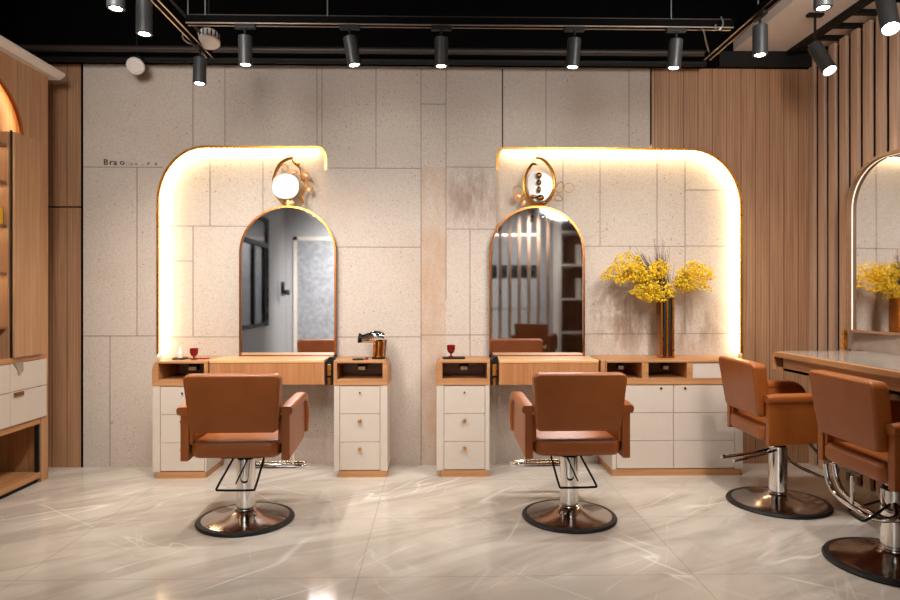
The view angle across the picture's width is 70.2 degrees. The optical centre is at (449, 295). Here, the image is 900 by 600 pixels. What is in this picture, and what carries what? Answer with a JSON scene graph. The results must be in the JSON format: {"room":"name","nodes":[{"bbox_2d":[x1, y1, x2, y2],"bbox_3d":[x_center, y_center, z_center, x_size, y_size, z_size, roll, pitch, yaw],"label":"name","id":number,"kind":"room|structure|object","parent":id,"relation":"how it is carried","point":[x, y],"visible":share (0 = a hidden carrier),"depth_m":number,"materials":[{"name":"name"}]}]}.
{"room":"salon","nodes":[
{"label":"salon","id":0,"kind":"room"},
{"bbox_2d":[48,64,80,466],"bbox_3d":[-2.914,-0.223,4.702,0.440,2.945,0.065,0,0,-1],"label":"wall","id":1,"kind":"structure","parent":0,"point":[64,95],"depth_m":4.67,"materials":[{"name":"brown wood"}]},
{"bbox_2d":[83,64,649,466],"bbox_3d":[-0.597,-0.223,4.751,4.170,2.945,0.065,0,0,-1],"label":"stone wall","id":2,"kind":"structure","parent":0,"point":[413,245],"depth_m":4.72,"materials":[{"name":"beige stone"}]},
{"bbox_2d":[104,159,156,164],"bbox_3d":[-2.336,-0.978,4.679,0.384,0.043,0.006,0,0,-1],"label":"wall sign","id":3,"kind":"object","parent":2,"relation":"attached to","point":[104,159],"visible":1,"depth_m":4.67,"materials":[{"name":"metal"}]},
{"bbox_2d":[156,146,326,354],"bbox_3d":[-1.527,-0.337,4.723,1.243,1.530,0.059,0,0,-1],"label":"light","id":4,"kind":"object","parent":2,"relation":"attached to","point":[177,158],"visible":1,"depth_m":4.69,"materials":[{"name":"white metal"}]},
{"bbox_2d":[209,356,329,384],"bbox_3d":[-1.256,0.522,4.571,0.785,0.171,0.393,0,0,-1],"label":"desk","id":5,"kind":"object","parent":2,"relation":"attached to","point":[294,370],"visible":0.69,"depth_m":4.38,"materials":[{"name":"brown wood"}]},
{"bbox_2d":[326,356,334,384],"bbox_3d":[-0.832,0.516,4.445,0.049,0.193,0.116,0,0,-1],"label":"holder","id":6,"kind":"object","parent":5,"relation":"attached to","point":[329,363],"visible":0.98,"depth_m":4.40,"materials":[{"name":"black paint"}]},
{"bbox_2d":[239,206,336,356],"bbox_3d":[-1.182,-0.107,4.680,0.702,1.100,0.048,0,0,-1],"label":"arched mirror","id":7,"kind":"object","parent":2,"relation":"attached to","point":[288,254],"visible":0.99,"depth_m":4.67,"materials":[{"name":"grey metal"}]},
{"bbox_2d":[272,156,313,205],"bbox_3d":[-1.147,-0.835,4.672,0.306,0.376,0.050,0,0,-1],"label":"wall lamp","id":8,"kind":"object","parent":2,"relation":"attached to","point":[284,186],"visible":1,"depth_m":4.65,"materials":[{"name":"gold metal"}]},
{"bbox_2d":[81,64,650,466],"bbox_3d":[-0.597,-0.223,4.750,4.197,2.945,0.067,0,0,-1],"label":"trim","id":9,"kind":"structure","parent":2,"relation":"attached to","point":[81,64],"depth_m":4.67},
{"bbox_2d":[33,54,706,66],"bbox_3d":[-0.621,-1.688,4.588,4.950,0.052,0.052,0,0,-1],"label":"ceiling beam","id":10,"kind":"structure","parent":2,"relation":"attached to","point":[45,57],"depth_m":4.57,"materials":[{"name":"black metal"}]},
{"bbox_2d":[131,167,736,333],"bbox_3d":[-0.255,-0.215,4.760,4.854,2.945,0.070,0,0,-1],"label":"trim","id":11,"kind":"structure","parent":2,"relation":"attached to","point":[131,167],"depth_m":4.83,"materials":[{"name":"stone"}]},
{"bbox_2d":[502,69,502,146],"bbox_3d":[0.389,-1.385,4.741,0.010,0.592,0.005,0,0,-1],"label":"trim","id":12,"kind":"structure","parent":2,"relation":"attached to","point":[502,69],"depth_m":4.74,"materials":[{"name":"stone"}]},
{"bbox_2d":[489,206,584,356],"bbox_3d":[0.640,-0.107,4.718,0.703,1.108,0.048,0,0,-1],"label":"arched mirror","id":13,"kind":"object","parent":2,"relation":"attached to","point":[537,253],"visible":0.99,"depth_m":4.71,"materials":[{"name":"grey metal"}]},
{"bbox_2d":[512,156,573,206],"bbox_3d":[0.689,-0.842,4.705,0.458,0.376,0.058,0,0,-1],"label":"wall lamp","id":14,"kind":"object","parent":2,"relation":"attached to","point":[540,185],"visible":1,"depth_m":4.71,"materials":[{"name":"gold metal"}]},
{"bbox_2d":[498,356,598,384],"bbox_3d":[0.679,0.527,4.612,0.692,0.172,0.393,0,0,-1],"label":"desk","id":15,"kind":"object","parent":2,"relation":"attached to","point":[512,370],"visible":0.7,"depth_m":4.42,"materials":[{"name":"brown wood"}]},
{"bbox_2d":[490,356,497,384],"bbox_3d":[0.306,0.519,4.469,0.051,0.194,0.117,0,0,-1],"label":"holder","id":16,"kind":"object","parent":15,"relation":"attached to","point":[494,360],"visible":0.97,"depth_m":4.43,"materials":[{"name":"black paint"}]},
{"bbox_2d":[496,147,742,352],"bbox_3d":[1.261,-0.337,4.781,1.842,1.530,0.059,0,0,-1],"label":"light","id":17,"kind":"object","parent":2,"relation":"attached to","point":[718,160],"visible":1,"depth_m":4.77,"materials":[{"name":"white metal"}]},
{"bbox_2d":[48,149,737,463],"bbox_3d":[0.024,-0.475,4.847,6.350,3.450,0.100,0,0,-1],"label":"wall","id":18,"kind":"structure","parent":0,"point":[618,200],"depth_m":4.82,"materials":[{"name":"beige stone"}]},
{"bbox_2d":[0,462,899,599],"bbox_3d":[0.113,1.290,0.578,6.550,0.080,8.750,0,0,-1],"label":"floor","id":19,"kind":"structure","parent":0,"point":[413,532],"depth_m":3.27,"materials":[{"name":"tile"}]},
{"bbox_2d":[0,35,64,498],"bbox_3d":[-2.885,-0.148,3.687,0.465,2.796,1.493,0,0,-1],"label":"display cabinet","id":20,"kind":"object","parent":19,"relation":"on","point":[24,77],"visible":1,"depth_m":4.13,"materials":[{"name":"brown wood"}]},
{"bbox_2d":[0,208,2,223],"bbox_3d":[-2.813,-0.494,3.934,0.080,0.100,0.080,0,0,-1],"label":"gift box","id":21,"kind":"object","parent":20,"relation":"on","point":[1,209],"visible":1,"depth_m":3.96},
{"bbox_2d":[0,353,45,364],"bbox_3d":[-2.925,0.405,3.648,0.384,0.035,1.417,0,0,-1],"label":"countertop","id":22,"kind":"structure","parent":20,"relation":"on","point":[3,361],"depth_m":4.09,"materials":[{"name":"brown wood"}]},
{"bbox_2d":[152,356,223,478],"bbox_3d":[-1.856,0.848,4.559,0.375,0.805,0.393,0,0,-1],"label":"base cabinet","id":23,"kind":"object","parent":19,"relation":"on","point":[168,375],"visible":0.52,"depth_m":4.38,"materials":[{"name":"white wood"}]},
{"bbox_2d":[172,357,187,359],"bbox_3d":[-1.901,0.440,4.511,0.087,0.010,0.100,0,0,-1],"label":"tray","id":24,"kind":"object","parent":23,"relation":"on","point":[175,358],"visible":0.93,"depth_m":4.46,"materials":[{"name":"black paint"}]},
{"bbox_2d":[177,347,182,357],"bbox_3d":[-1.903,0.396,4.511,0.040,0.078,0.040,0,0,-1],"label":"bottle","id":25,"kind":"object","parent":24,"relation":"on","point":[179,352],"visible":1,"depth_m":4.50,"materials":[{"name":"white plastic"}]},
{"bbox_2d":[190,348,197,359],"bbox_3d":[-1.785,0.405,4.464,0.057,0.081,0.057,0,0,-1],"label":"goblet","id":26,"kind":"object","parent":23,"relation":"on","point":[193,351],"visible":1,"depth_m":4.44,"materials":[{"name":"red glass"}]},
{"bbox_2d":[189,364,199,369],"bbox_3d":[-1.813,0.490,4.538,0.064,0.062,0.050,0,0,-1],"label":"outlet","id":27,"kind":"object","parent":23,"relation":"attached to","point":[191,366],"depth_m":4.51,"materials":[{"name":"black"}]},
{"bbox_2d":[187,357,208,358],"bbox_3d":[-1.782,0.441,4.534,0.148,0.008,0.050,0,0,-1],"label":"tray","id":28,"kind":"object","parent":23,"relation":"on","point":[190,357],"visible":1,"depth_m":4.52,"materials":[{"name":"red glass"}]},
{"bbox_2d":[207,360,209,372],"bbox_3d":[-1.663,0.515,4.529,0.012,0.143,0.310,0,0,-1],"label":"desk cheek","id":29,"kind":"object","parent":23,"relation":"attached to","point":[208,363],"visible":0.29,"depth_m":4.38,"materials":[{"name":"brown wood"}]},
{"bbox_2d":[176,373,309,537],"bbox_3d":[-1.141,0.827,3.645,0.608,0.845,0.722,0,0,-3],"label":"chair","id":30,"kind":"object","parent":19,"relation":"on","point":[241,417],"visible":1,"depth_m":3.35,"materials":[{"name":"brown leather"}]},
{"bbox_2d":[333,356,390,477],"bbox_3d":[-0.618,0.848,4.552,0.376,0.805,0.328,0,0,-1],"label":"base cabinet","id":31,"kind":"object","parent":19,"relation":"on","point":[362,388],"visible":1,"depth_m":4.41,"materials":[{"name":"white wood"}]},
{"bbox_2d":[358,366,365,369],"bbox_3d":[-0.624,0.511,4.531,0.051,0.024,0.017,0,0,-1],"label":"outlet plate","id":32,"kind":"object","parent":31,"relation":"attached to","point":[359,367],"depth_m":4.52,"materials":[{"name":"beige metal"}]},
{"bbox_2d":[358,363,366,368],"bbox_3d":[-0.625,0.490,4.563,0.064,0.062,0.050,0,0,-1],"label":"outlet","id":33,"kind":"object","parent":31,"relation":"attached to","point":[360,365],"depth_m":4.54,"materials":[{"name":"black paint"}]},
{"bbox_2d":[358,329,387,358],"bbox_3d":[-0.549,0.340,4.550,0.211,0.209,0.098,0,0,-1],"label":"hair dryer","id":34,"kind":"object","parent":31,"relation":"on","point":[376,336],"visible":1,"depth_m":4.52,"materials":[{"name":"black paint"}]},
{"bbox_2d":[436,356,489,476],"bbox_3d":[0.087,0.848,4.567,0.374,0.805,0.328,0,0,-1],"label":"base cabinet","id":35,"kind":"object","parent":19,"relation":"on","point":[462,385],"visible":0.98,"depth_m":4.42,"materials":[{"name":"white wood"}]},
{"bbox_2d":[442,356,464,358],"bbox_3d":[0.027,0.439,4.552,0.160,0.012,0.090,0,0,-1],"label":"tray","id":36,"kind":"object","parent":35,"relation":"on","point":[443,357],"visible":1,"depth_m":4.51,"materials":[{"name":"black paint"}]},
{"bbox_2d":[447,345,454,356],"bbox_3d":[0.007,0.391,4.551,0.060,0.085,0.060,0,0,-1],"label":"goblet","id":37,"kind":"object","parent":36,"relation":"on","point":[450,348],"visible":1,"depth_m":4.53,"materials":[{"name":"red glass"}]},
{"bbox_2d":[459,363,467,368],"bbox_3d":[0.099,0.490,4.578,0.064,0.062,0.050,0,0,-1],"label":"outlet","id":38,"kind":"object","parent":35,"relation":"attached to","point":[461,365],"depth_m":4.55,"materials":[{"name":"black paint"}]},
{"bbox_2d":[460,366,467,369],"bbox_3d":[0.100,0.511,4.547,0.051,0.024,0.017,0,0,-1],"label":"outlet plate","id":39,"kind":"object","parent":35,"relation":"attached to","point":[461,367],"depth_m":4.54,"materials":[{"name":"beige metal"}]},
{"bbox_2d":[509,372,633,533],"bbox_3d":[0.670,0.827,3.695,0.608,0.845,0.722,0,0,-2],"label":"chair","id":40,"kind":"object","parent":19,"relation":"on","point":[576,414],"visible":1,"depth_m":3.40,"materials":[{"name":"brown leather"}]},
{"bbox_2d":[592,355,742,475],"bbox_3d":[1.568,0.848,4.637,0.985,0.805,0.379,0,0,-1],"label":"base cabinet","id":41,"kind":"object","parent":19,"relation":"on","point":[678,420],"visible":0.7,"depth_m":4.46,"materials":[{"name":"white wood"}]},
{"bbox_2d":[590,356,604,371],"bbox_3d":[1.057,0.515,4.586,0.033,0.143,0.310,0,0,-1],"label":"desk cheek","id":42,"kind":"object","parent":41,"relation":"attached to","point":[601,365],"visible":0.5,"depth_m":4.44,"materials":[{"name":"brown wood"}]},
{"bbox_2d":[660,363,667,368],"bbox_3d":[1.542,0.490,4.608,0.044,0.062,0.050,0,0,-1],"label":"outlet","id":43,"kind":"object","parent":41,"relation":"attached to","point":[662,365],"depth_m":4.58,"materials":[{"name":"black paint"}]},
{"bbox_2d":[656,298,673,357],"bbox_3d":[1.559,0.230,4.632,0.100,0.430,0.103,0,0,-1],"label":"vase","id":44,"kind":"object","parent":41,"relation":"on","point":[664,310],"visible":0.99,"depth_m":4.58,"materials":[{"name":"orange metal"}]},
{"bbox_2d":[601,251,650,285],"bbox_3d":[1.319,-0.019,4.623,0.488,0.628,0.216,0,0,-1],"label":"flower spray","id":45,"kind":"object","parent":44,"relation":"in","point":[641,275],"visible":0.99,"depth_m":4.59,"materials":[{"name":"yellow plant"}]},
{"bbox_2d":[629,280,675,302],"bbox_3d":[1.463,0.088,4.632,0.368,0.414,0.229,0,0,3],"label":"flower spray","id":46,"kind":"object","parent":44,"relation":"in","point":[656,293],"visible":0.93,"depth_m":4.59,"materials":[{"name":"yellow plant"}]},
{"bbox_2d":[630,240,674,297],"bbox_3d":[1.476,-0.176,4.641,0.339,0.503,0.084,0,0,-1],"label":"twigs","id":47,"kind":"object","parent":44,"relation":"in","point":[655,248],"visible":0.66,"depth_m":4.64,"materials":[{"name":"brown plant"}]},
{"bbox_2d":[648,259,671,285],"bbox_3d":[1.511,0.013,4.634,0.155,0.565,0.274,0,0,31],"label":"flower spray","id":48,"kind":"object","parent":44,"relation":"in","point":[654,268],"visible":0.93,"depth_m":4.58,"materials":[{"name":"yellow plant"}]},
{"bbox_2d":[671,258,715,293],"bbox_3d":[1.755,0.009,4.639,0.394,0.572,0.240,0,0,7],"label":"flower spray","id":49,"kind":"object","parent":44,"relation":"in","point":[683,280],"visible":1,"depth_m":4.59,"materials":[{"name":"yellow plant"}]},
{"bbox_2d":[719,356,860,519],"bbox_3d":[2.015,0.816,3.860,0.785,0.867,0.608,0,0,1],"label":"chair","id":50,"kind":"object","parent":19,"relation":"on","point":[779,413],"visible":0.86,"depth_m":3.74,"materials":[{"name":"brown leather"}]},
{"bbox_2d":[809,58,816,465],"bbox_3d":[2.691,-0.260,4.747,0.026,3.020,0.068,0,0,-1],"label":"wall slat","id":51,"kind":"object","parent":19,"relation":"on","point":[812,70],"visible":0.77,"depth_m":4.73,"materials":[{"name":"brown wood"}]},
{"bbox_2d":[818,49,826,469],"bbox_3d":[2.694,-0.260,4.625,0.026,3.020,0.068,0,0,-1],"label":"wall slat","id":52,"kind":"object","parent":19,"relation":"on","point":[822,80],"visible":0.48,"depth_m":4.61,"materials":[{"name":"brown wood"}]},
{"bbox_2d":[829,43,837,473],"bbox_3d":[2.696,-0.260,4.503,0.026,3.020,0.068,0,0,-1],"label":"wall slat","id":53,"kind":"object","parent":19,"relation":"on","point":[833,48],"visible":0.68,"depth_m":4.48,"materials":[{"name":"brown wood"}]},
{"bbox_2d":[839,36,848,479],"bbox_3d":[2.699,-0.260,4.381,0.026,3.020,0.068,0,0,-1],"label":"wall slat","id":54,"kind":"object","parent":19,"relation":"on","point":[844,41],"visible":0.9,"depth_m":4.37,"materials":[{"name":"brown wood"}]},
{"bbox_2d":[809,370,899,586],"bbox_3d":[2.140,0.809,2.990,0.720,0.879,0.608,0,0,0],"label":"chair","id":55,"kind":"object","parent":19,"relation":"on","point":[858,422],"visible":1,"depth_m":2.94,"materials":[{"name":"brown leather"}]},
{"bbox_2d":[851,28,860,484],"bbox_3d":[2.701,-0.260,4.260,0.026,3.020,0.068,0,0,-1],"label":"wall slat","id":56,"kind":"object","parent":19,"relation":"on","point":[855,34],"visible":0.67,"depth_m":4.24,"materials":[{"name":"brown wood"}]},
{"bbox_2d":[863,20,873,490],"bbox_3d":[2.704,-0.260,4.138,0.026,3.020,0.068,0,0,-1],"label":"wall slat","id":57,"kind":"object","parent":19,"relation":"on","point":[868,27],"visible":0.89,"depth_m":4.12,"materials":[{"name":"brown wood"}]},
{"bbox_2d":[876,16,886,494],"bbox_3d":[2.707,-0.260,4.016,0.026,3.020,0.068,0,0,-1],"label":"wall slat","id":58,"kind":"object","parent":19,"relation":"on","point":[881,41],"visible":0.33,"depth_m":4.00,"materials":[{"name":"brown wood"}]},
{"bbox_2d":[889,3,899,400],"bbox_3d":[2.709,-0.260,3.894,0.026,3.020,0.068,0,0,-1],"label":"wall slat","id":59,"kind":"object","parent":19,"relation":"on","point":[894,41],"visible":0.16,"depth_m":3.88,"materials":[{"name":"brown wood"}]},
{"bbox_3d":[2.722,-0.260,3.284,0.026,3.020,0.068,0,0,-1],"label":"wall slat","id":60,"kind":"object","parent":19,"relation":"on","visible":0},
{"bbox_2d":[842,149,899,349],"bbox_3d":[2.616,-0.254,3.656,0.082,1.193,0.926,0,0,-7],"label":"mirror","id":61,"kind":"object","parent":60,"relation":"attached to","point":[873,197],"visible":1,"depth_m":3.91,"materials":[{"name":"clear mirror"}]},
{"bbox_2d":[650,68,808,462],"bbox_3d":[2.328,-0.223,4.812,1.658,2.945,0.065,0,0,-1],"label":"wall","id":62,"kind":"structure","parent":0,"point":[756,121],"depth_m":4.78,"materials":[{"name":"brown wood"}]},
{"bbox_2d":[786,0,899,54],"bbox_3d":[2.671,-1.795,2.497,0.275,0.030,4.480,0,0,-1],"label":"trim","id":63,"kind":"structure","parent":62,"relation":"attached to","point":[856,9],"depth_m":4.24,"materials":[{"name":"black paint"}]},
{"bbox_2d":[731,0,780,0],"bbox_3d":[0.113,-2.240,0.578,6.550,0.080,8.750,0,0,-1],"label":"ceiling","id":64,"kind":"structure","parent":0,"point":[731,0],"depth_m":4.76,"materials":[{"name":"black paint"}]},
{"bbox_2d":[126,34,144,74],"bbox_3d":[-2.187,-1.875,4.453,0.120,0.650,0.095,0,0,-1],"label":"spotlight","id":65,"kind":"object","parent":64,"relation":"attached to","point":[135,65],"visible":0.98,"depth_m":4.44,"materials":[{"name":"white paint"}]},
{"bbox_2d":[150,0,215,57],"bbox_3d":[-1.392,-1.830,0.351,0.058,0.740,7.160,0,0,-1],"label":"track","id":66,"kind":"object","parent":64,"relation":"hanging from","point":[163,6],"visible":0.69,"depth_m":3.44,"materials":[{"name":"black metal"}]},
{"bbox_2d":[106,0,124,11],"bbox_3d":[-1.452,-1.355,2.780,0.074,0.215,0.110,0,0,-1],"label":"spotlight","id":67,"kind":"object","parent":66,"relation":"hanging from","point":[113,5],"visible":1,"depth_m":2.76,"materials":[{"name":"black paint"}]},
{"bbox_2d":[136,0,152,36],"bbox_3d":[-1.457,-1.355,3.050,0.074,0.215,0.110,0,0,-1],"label":"spotlight","id":68,"kind":"object","parent":66,"relation":"hanging from","point":[144,8],"visible":1,"depth_m":3.02,"materials":[{"name":"black paint"}]},
{"bbox_2d":[193,44,206,85],"bbox_3d":[-1.472,-1.354,3.770,0.074,0.216,0.110,0,0,-1],"label":"spotlight","id":69,"kind":"object","parent":66,"relation":"hanging from","point":[199,62],"visible":1,"depth_m":3.74,"materials":[{"name":"black paint"}]},
{"bbox_2d":[197,0,220,49],"bbox_3d":[-1.415,-1.831,3.752,0.142,0.739,0.143,0,0,-1],"label":"ceiling speaker","id":70,"kind":"object","parent":64,"relation":"hanging from","point":[210,39],"visible":0.86,"depth_m":3.72,"materials":[{"name":"white paint"}]},
{"bbox_2d":[18,0,808,68],"bbox_3d":[0.025,-1.948,4.759,6.350,0.505,0.075,0,0,-1],"label":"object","id":71,"kind":"structure","parent":64,"relation":"attached to","point":[45,22],"depth_m":4.71,"materials":[{"name":"black paint"}]},
{"bbox_2d":[185,0,733,30],"bbox_3d":[0.065,-1.830,3.476,2.960,0.740,0.048,0,0,-1],"label":"track","id":72,"kind":"object","parent":64,"relation":"hanging from","point":[260,20],"visible":1,"depth_m":3.46,"materials":[{"name":"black metal"}]},
{"bbox_2d":[234,24,255,66],"bbox_3d":[-1.104,-1.354,3.451,0.110,0.216,0.081,0,0,-1],"label":"spotlight","id":73,"kind":"object","parent":72,"relation":"hanging from","point":[245,57],"visible":1,"depth_m":3.43,"materials":[{"name":"black paint"}]},
{"bbox_2d":[339,25,360,67],"bbox_3d":[-0.539,-1.353,3.462,0.115,0.218,0.080,0,0,-1],"label":"spotlight","id":74,"kind":"object","parent":72,"relation":"hanging from","point":[350,41],"visible":1,"depth_m":3.44,"materials":[{"name":"black paint"}]},
{"bbox_2d":[431,25,450,67],"bbox_3d":[-0.047,-1.354,3.474,0.110,0.216,0.081,0,0,-1],"label":"spotlight","id":75,"kind":"object","parent":72,"relation":"hanging from","point":[440,42],"visible":1,"depth_m":3.45,"materials":[{"name":"black paint"}]},
{"bbox_2d":[564,27,584,68],"bbox_3d":[0.678,-1.354,3.486,0.108,0.217,0.076,0,0,27],"label":"spotlight","id":76,"kind":"object","parent":72,"relation":"hanging from","point":[573,43],"visible":1,"depth_m":3.46,"materials":[{"name":"black paint"}]},
{"bbox_2d":[665,27,686,69],"bbox_3d":[1.236,-1.354,3.498,0.108,0.217,0.075,0,0,27],"label":"spotlight","id":77,"kind":"object","parent":72,"relation":"hanging from","point":[675,47],"visible":1,"depth_m":3.48,"materials":[{"name":"black paint"}]},
{"bbox_2d":[700,26,709,51],"bbox_3d":[1.468,-1.469,3.674,0.012,0.029,0.461,0,0,27],"label":"cable","id":78,"kind":"object","parent":72,"relation":"attached to","point":[701,26],"visible":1,"depth_m":3.66,"materials":[{"name":"grey metal"}]},
{"bbox_2d":[714,16,723,30],"bbox_3d":[1.451,-1.469,3.453,0.050,0.082,0.031,0,0,22],"label":"cable","id":79,"kind":"object","parent":72,"relation":"hanging from","point":[721,16],"visible":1,"depth_m":3.44,"materials":[{"name":"grey metal"}]},
{"bbox_2d":[704,0,779,59],"bbox_3d":[1.662,-1.830,1.040,0.058,0.740,5.850,0,0,-1],"label":"track","id":80,"kind":"object","parent":64,"relation":"hanging from","point":[745,22],"visible":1,"depth_m":3.54,"materials":[{"name":"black metal"}]},
{"bbox_2d":[752,9,767,57],"bbox_3d":[1.606,-1.355,3.314,0.074,0.215,0.110,0,0,-1],"label":"spotlight","id":81,"kind":"object","parent":80,"relation":"hanging from","point":[760,30],"visible":1,"depth_m":3.29,"materials":[{"name":"black paint"}]},
{"bbox_2d":[813,0,832,11],"bbox_3d":[1.617,-1.355,2.775,0.074,0.215,0.110,0,0,-1],"label":"spotlight","id":82,"kind":"object","parent":80,"relation":"hanging from","point":[818,5],"visible":1,"depth_m":2.76,"materials":[{"name":"black paint"}]},
{"bbox_2d":[772,332,899,395],"bbox_3d":[2.356,0.345,3.063,0.600,0.230,2.225,0,0,-1],"label":"countertop","id":83,"kind":"structure","parent":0,"point":[879,357],"depth_m":3.68,"materials":[{"name":"brown wood"}]},
{"bbox_2d":[848,332,899,354],"bbox_3d":[2.641,0.287,3.069,0.030,0.115,2.225,0,0,-1],"label":"backsplash","id":84,"kind":"structure","parent":83,"relation":"on","point":[879,343],"depth_m":3.93,"materials":[{"name":"grey stone"}]},
{"bbox_2d":[817,22,888,488],"bbox_3d":[2.778,-0.260,3.369,0.025,3.020,2.820,0,0,-1],"label":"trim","id":85,"kind":"structure","parent":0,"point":[875,22],"depth_m":4.52,"materials":[{"name":"brown wood"}]},
{"bbox_3d":[-3.112,-0.475,0.560,0.100,3.450,8.650,0,0,-1],"label":"wall","id":86,"kind":"structure","parent":0,"visible":0},
{"bbox_2d":[0,0,17,43],"bbox_3d":[-3.114,-1.835,3.291,0.012,0.730,2.710,0,0,-1],"label":"trim","id":87,"kind":"structure","parent":86,"relation":"attached to","point":[8,8],"depth_m":4.55,"materials":[{"name":"black paint"}]},
{"bbox_2d":[16,44,706,56],"bbox_3d":[-0.618,-1.702,4.438,4.950,0.044,0.044,0,0,-1],"label":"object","id":88,"kind":"object","parent":86,"relation":"attached to","point":[28,47],"visible":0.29,"depth_m":4.42,"materials":[{"name":"black metal"}]},
{"bbox_3d":[3.336,-0.475,0.695,0.100,3.450,8.650,0,0,-1],"label":"wall","id":89,"kind":"structure","parent":0,"visible":0},
{"bbox_2d":[717,51,817,67],"bbox_3d":[2.595,-1.755,4.755,1.212,0.110,0.040,0,0,-1],"label":"trim","id":90,"kind":"structure","parent":89,"relation":"attached to","point":[725,59],"depth_m":4.73,"materials":[{"name":"black paint"}]},
{"bbox_2d":[733,0,899,50],"bbox_3d":[2.693,-1.845,2.497,1.110,0.070,4.480,0,0,-1],"label":"ceiling","id":91,"kind":"structure","parent":89,"relation":"attached to","point":[788,24],"depth_m":4.25,"materials":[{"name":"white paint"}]},
{"bbox_2d":[806,12,836,76],"bbox_3d":[2.346,-1.593,4.041,0.103,0.433,0.198,0,0,-8],"label":"spotlight","id":92,"kind":"object","parent":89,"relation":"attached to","point":[818,52],"visible":1,"depth_m":4.02,"materials":[{"name":"black paint"}]},
{"bbox_2d":[875,0,899,36],"bbox_3d":[2.216,-1.556,3.242,0.105,0.506,0.206,0,0,25],"label":"spotlight","id":93,"kind":"object","parent":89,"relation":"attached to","point":[887,10],"visible":1,"depth_m":3.20,"materials":[{"name":"black paint"}]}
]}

